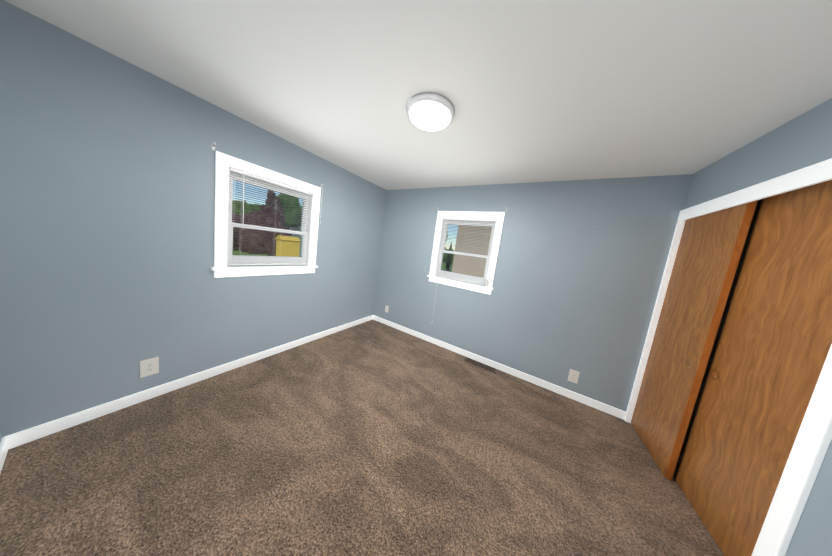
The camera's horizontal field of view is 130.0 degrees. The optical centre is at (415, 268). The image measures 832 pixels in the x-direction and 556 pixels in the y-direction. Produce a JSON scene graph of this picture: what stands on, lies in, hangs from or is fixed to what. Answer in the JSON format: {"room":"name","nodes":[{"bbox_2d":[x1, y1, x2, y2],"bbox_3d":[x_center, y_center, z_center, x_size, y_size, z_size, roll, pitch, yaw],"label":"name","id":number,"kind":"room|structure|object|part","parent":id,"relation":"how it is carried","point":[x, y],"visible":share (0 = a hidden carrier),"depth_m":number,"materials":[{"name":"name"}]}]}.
{"room":"empty bedroom","nodes":[
{"label":"empty bedroom","id":0,"kind":"room"},
{"bbox_2d":[0,0,385,437],"bbox_3d":[-1.538,-0.191,2.367,0.140,2.440,3.345,11,7,30],"label":"wall","id":1,"kind":"structure","parent":0,"point":[109,282],"depth_m":1.36,"materials":[{"name":"blue paint"}]},
{"bbox_2d":[0,435,15,472],"bbox_3d":[-1.312,1.237,0.488,2.538,0.087,0.013,11,7,30],"label":"baseboard","id":2,"kind":"structure","parent":1,"relation":"attached to","point":[9,441],"depth_m":1.12,"materials":[{"name":"white paint"}]},
{"bbox_2d":[140,357,158,377],"bbox_3d":[-2.124,0.785,1.546,0.008,0.142,0.089,11,7,30],"label":"outlet","id":3,"kind":"object","parent":1,"relation":"attached to","point":[144,368],"depth_m":1.54,"materials":[{"name":"white plastic"}]},
{"bbox_3d":[-2.123,0.786,1.545,0.004,0.072,0.033,11,7,30],"label":"electrical outlet receptacle on the left wall","id":4,"kind":"part","parent":3,"relation":"part of","materials":[{"name":"white plastic"}]},
{"bbox_2d":[2,315,371,446],"bbox_3d":[-1.627,0.983,2.443,0.017,0.087,3.060,11,7,30],"label":"baseboard","id":5,"kind":"structure","parent":1,"relation":"attached to","point":[36,432],"depth_m":1.56,"materials":[{"name":"white paint"}]},
{"bbox_2d":[211,265,317,277],"bbox_3d":[-1.604,0.020,2.184,0.100,0.102,1.000,11,7,30],"label":"window sill","id":6,"kind":"structure","parent":1,"relation":"attached to","point":[227,271],"depth_m":2.05,"materials":[{"name":"white paint"}]},
{"bbox_2d":[214,151,320,266],"bbox_3d":[-1.579,-0.535,2.151,0.144,1.005,0.960,11,7,30],"label":"window","id":7,"kind":"structure","parent":1,"relation":"in","point":[222,160],"depth_m":2.00,"materials":[{"name":"white paint"}]},
{"bbox_2d":[239,174,243,253],"bbox_3d":[-1.685,-0.480,1.884,0.019,0.875,0.007,6,6,-12],"label":"blind cord","id":8,"kind":"object","parent":7,"relation":"hanging from","point":[242,180],"depth_m":1.87,"materials":[{"name":"white plastic"}]},
{"bbox_3d":[-1.633,-0.257,2.192,0.032,0.410,0.776,11,7,30],"label":"window sash","id":9,"kind":"part","parent":7,"relation":"part of","materials":[{"name":"white plastic"}]},
{"bbox_3d":[-1.611,-0.665,2.166,0.004,0.414,0.680,11,7,30],"label":"sash glass","id":10,"kind":"part","parent":7,"relation":"part of","materials":[{"name":"clear glass"}]},
{"bbox_3d":[-1.631,-0.278,2.190,0.004,0.286,0.680,11,7,30],"label":"sash glass","id":11,"kind":"part","parent":7,"relation":"part of","materials":[{"name":"clear glass"}]},
{"bbox_3d":[-1.609,-0.685,2.164,0.032,0.535,0.776,11,7,30],"label":"window sash","id":12,"kind":"part","parent":7,"relation":"part of","materials":[{"name":"white plastic"}]},
{"bbox_3d":[-1.554,-0.489,2.137,0.026,0.897,0.764,11,7,30],"label":"window blind rails","id":13,"kind":"part","parent":7,"relation":"part of","materials":[{"name":"white plastic"}]},
{"bbox_2d":[212,142,323,187],"bbox_3d":[-1.448,-1.047,2.056,0.045,0.054,1.002,11,7,30],"label":"curtain bracket","id":14,"kind":"object","parent":1,"relation":"attached to","point":[213,145],"visible":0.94,"depth_m":1.64,"materials":[{"name":"silver metal"}]},
{"bbox_2d":[225,164,313,266],"bbox_3d":[-1.608,-0.495,2.169,0.160,0.955,0.820,11,7,30],"label":"liner","id":15,"kind":"object","parent":1,"relation":"attached to","point":[309,229],"visible":0.42,"depth_m":2.21,"materials":[{"name":"white plastic"}]},
{"bbox_2d":[0,319,723,555],"bbox_3d":[-0.201,1.450,0.793,4.528,0.120,4.765,11,7,30],"label":"floor","id":16,"kind":"structure","parent":0,"point":[372,437],"depth_m":1.25,"materials":[{"name":"carpet"}]},
{"bbox_2d":[464,357,495,372],"bbox_3d":[0.878,1.317,2.667,0.410,0.010,0.095,11,7,30],"label":"air vent register","id":17,"kind":"object","parent":16,"relation":"on","point":[482,365],"visible":1,"depth_m":2.65,"materials":[{"name":"brown metal"}]},
{"bbox_2d":[4,0,831,189],"bbox_3d":[0.122,-1.074,0.517,4.528,0.120,4.765,11,7,30],"label":"ceiling","id":18,"kind":"structure","parent":0,"point":[546,90],"depth_m":1.04,"materials":[{"name":"white paint"}]},
{"bbox_2d":[407,92,454,125],"bbox_3d":[0.100,-1.091,1.367,0.339,0.036,0.339,11,7,30],"label":"ceiling light","id":19,"kind":"object","parent":18,"relation":"in","point":[433,97],"visible":0.42,"depth_m":1.23,"materials":[{"name":"white metal"}]},
{"bbox_2d":[409,101,450,130],"bbox_3d":[0.096,-1.057,1.371,0.292,0.033,0.292,11,7,30],"label":"diffuser","id":20,"kind":"object","parent":19,"relation":"attached to","point":[429,116],"visible":1,"depth_m":1.32,"materials":[{"name":"white glass"}]},
{"bbox_2d":[373,174,762,443],"bbox_3d":[1.206,0.134,2.604,4.388,2.440,0.140,11,7,30],"label":"wall","id":21,"kind":"structure","parent":0,"point":[568,292],"depth_m":2.27,"materials":[{"name":"blue paint"}]},
{"bbox_2d":[427,275,493,294],"bbox_3d":[0.620,0.228,2.876,1.000,0.102,0.100,11,7,30],"label":"window sill","id":22,"kind":"structure","parent":21,"relation":"attached to","point":[466,285],"depth_m":2.82,"materials":[{"name":"white paint"}]},
{"bbox_2d":[434,216,497,284],"bbox_3d":[0.725,-0.275,2.890,0.820,0.955,0.160,11,7,30],"label":"liner","id":23,"kind":"object","parent":21,"relation":"attached to","point":[439,246],"visible":0.4,"depth_m":2.97,"materials":[{"name":"white plastic"}]},
{"bbox_2d":[429,211,504,287],"bbox_3d":[0.717,-0.319,2.862,0.960,1.005,0.144,11,7,30],"label":"window","id":24,"kind":"structure","parent":21,"relation":"in","point":[499,227],"depth_m":2.81,"materials":[{"name":"white paint"}]},
{"bbox_2d":[432,219,448,318],"bbox_3d":[0.363,0.053,3.006,0.057,1.651,0.089,10,7,21],"label":"blind cord","id":25,"kind":"object","parent":24,"relation":"hanging from","point":[444,253],"depth_m":2.98,"materials":[{"name":"white fabric"}]},
{"bbox_3d":[0.692,-0.038,2.911,0.776,0.410,0.032,11,7,30],"label":"window sash","id":26,"kind":"part","parent":24,"relation":"part of","materials":[{"name":"white plastic"}]},
{"bbox_3d":[0.695,-0.060,2.908,0.680,0.286,0.004,11,7,30],"label":"sash glass","id":27,"kind":"part","parent":24,"relation":"part of","materials":[{"name":"glass"}]},
{"bbox_3d":[0.694,-0.278,2.835,0.764,0.897,0.026,11,7,30],"label":"window blind rails","id":28,"kind":"part","parent":24,"relation":"part of","materials":[{"name":"white plastic"}]},
{"bbox_3d":[0.764,-0.462,2.894,0.776,0.535,0.032,11,7,30],"label":"window sash","id":29,"kind":"part","parent":24,"relation":"part of","materials":[{"name":"white plastic"}]},
{"bbox_3d":[0.761,-0.441,2.897,0.680,0.414,0.004,11,7,30],"label":"sash glass","id":30,"kind":"part","parent":24,"relation":"part of","materials":[{"name":"glass"}]},
{"bbox_2d":[372,315,626,419],"bbox_3d":[0.662,1.228,2.876,3.548,0.087,0.013,11,7,30],"label":"baseboard","id":31,"kind":"structure","parent":21,"relation":"attached to","point":[611,410],"depth_m":2.48,"materials":[{"name":"white paint"}]},
{"bbox_2d":[568,369,579,383],"bbox_3d":[1.792,1.224,2.205,0.089,0.142,0.005,11,7,30],"label":"outlet","id":32,"kind":"object","parent":21,"relation":"attached to","point":[571,372],"visible":1,"depth_m":2.20,"materials":[{"name":"white plastic"}]},
{"bbox_2d":[683,98,831,555],"bbox_3d":[1.549,0.413,0.459,0.120,2.440,3.205,11,7,30],"label":"wall","id":33,"kind":"structure","parent":0,"point":[803,140],"depth_m":1.02,"materials":[{"name":"blue paint"}]},
{"bbox_2d":[625,158,831,555],"bbox_3d":[2.000,0.544,1.282,0.138,2.117,1.336,11,7,30],"label":"closet","id":34,"kind":"object","parent":33,"relation":"attached to","point":[772,349],"depth_m":1.13,"materials":[{"name":"brown wood"}]},
{"bbox_3d":[2.027,0.702,1.436,0.012,0.066,0.066,11,7,30],"label":"door pull","id":35,"kind":"part","parent":34,"relation":"part of","materials":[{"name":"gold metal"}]},
{"bbox_3d":[2.162,0.546,1.588,0.035,2.065,0.584,11,7,30],"label":"door","id":36,"kind":"part","parent":34,"relation":"part of","materials":[{"name":"brown wood"}]},
{"bbox_3d":[2.021,0.715,1.305,0.012,0.066,0.066,11,7,30],"label":"door pull","id":37,"kind":"part","parent":34,"relation":"part of","materials":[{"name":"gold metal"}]},
{"label":"outside","id":38,"kind":"structure","parent":0,"visible":0},
{"bbox_2d":[232,247,452,271],"bbox_3d":[-2.477,1.486,1.185,120.000,0.150,120.000,11,7,30],"label":"lawn","id":39,"kind":"structure","parent":38,"point":[443,265],"depth_m":13.49,"materials":[{"name":"green plant"}]},
{"bbox_2d":[232,210,263,251],"bbox_3d":[-13.443,-2.785,12.638,4.673,4.330,7.885,11,7,30],"label":"tree","id":40,"kind":"object","parent":39,"relation":"on","point":[241,231],"depth_m":13.23,"materials":[{"name":"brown plant"}]},
{"bbox_2d":[232,200,301,214],"bbox_3d":[-16.852,-4.675,23.181,22.836,6.946,6.476,3,8,-35],"label":"tree","id":41,"kind":"object","parent":39,"relation":"on","point":[240,205],"depth_m":19.59,"materials":[{"name":"green plant"}]},
{"bbox_2d":[243,190,291,255],"bbox_3d":[-7.976,-2.672,10.517,2.501,4.673,2.086,11,7,30],"label":"tree","id":42,"kind":"object","parent":39,"relation":"on","point":[262,242],"depth_m":10.10,"materials":[{"name":"brown plant"}]},
{"bbox_2d":[275,235,300,256],"bbox_3d":[-6.416,-0.825,9.701,0.700,1.600,0.900,11,7,30],"label":"shed","id":43,"kind":"object","parent":39,"relation":"on","point":[287,242],"depth_m":9.44,"materials":[{"name":"yellow wood"}]},
{"bbox_2d":[277,193,300,228],"bbox_3d":[-8.448,-2.743,12.582,1.964,4.250,1.709,11,7,30],"label":"tree","id":44,"kind":"object","parent":39,"relation":"on","point":[289,220],"depth_m":11.99,"materials":[{"name":"green plant"}]},
{"bbox_2d":[289,215,301,255],"bbox_3d":[-9.858,-3.224,18.529,6.200,3.560,6.250,11,7,30],"label":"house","id":45,"kind":"structure","parent":39,"relation":"on","point":[296,229],"depth_m":15.00,"materials":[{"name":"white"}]},
{"bbox_2d":[442,248,453,262],"bbox_3d":[4.124,-2.359,34.689,11.868,4.490,3.874,12,8,37],"label":"tree","id":46,"kind":"object","parent":39,"relation":"on","point":[444,257],"depth_m":32.05,"materials":[{"name":"green plant"}]},
{"bbox_2d":[446,242,451,270],"bbox_3d":[2.835,-0.991,16.572,0.423,2.780,0.428,11,7,30],"label":"tree","id":47,"kind":"object","parent":39,"relation":"on","point":[449,262],"depth_m":16.45,"materials":[{"name":"green plant"}]},
{"bbox_2d":[452,225,491,277],"bbox_3d":[8.018,-1.170,11.141,9.750,5.610,8.700,11,7,30],"label":"neighboring house","id":48,"kind":"structure","parent":39,"relation":"on","point":[474,273],"depth_m":9.62,"materials":[{"name":"beige"}]}
]}

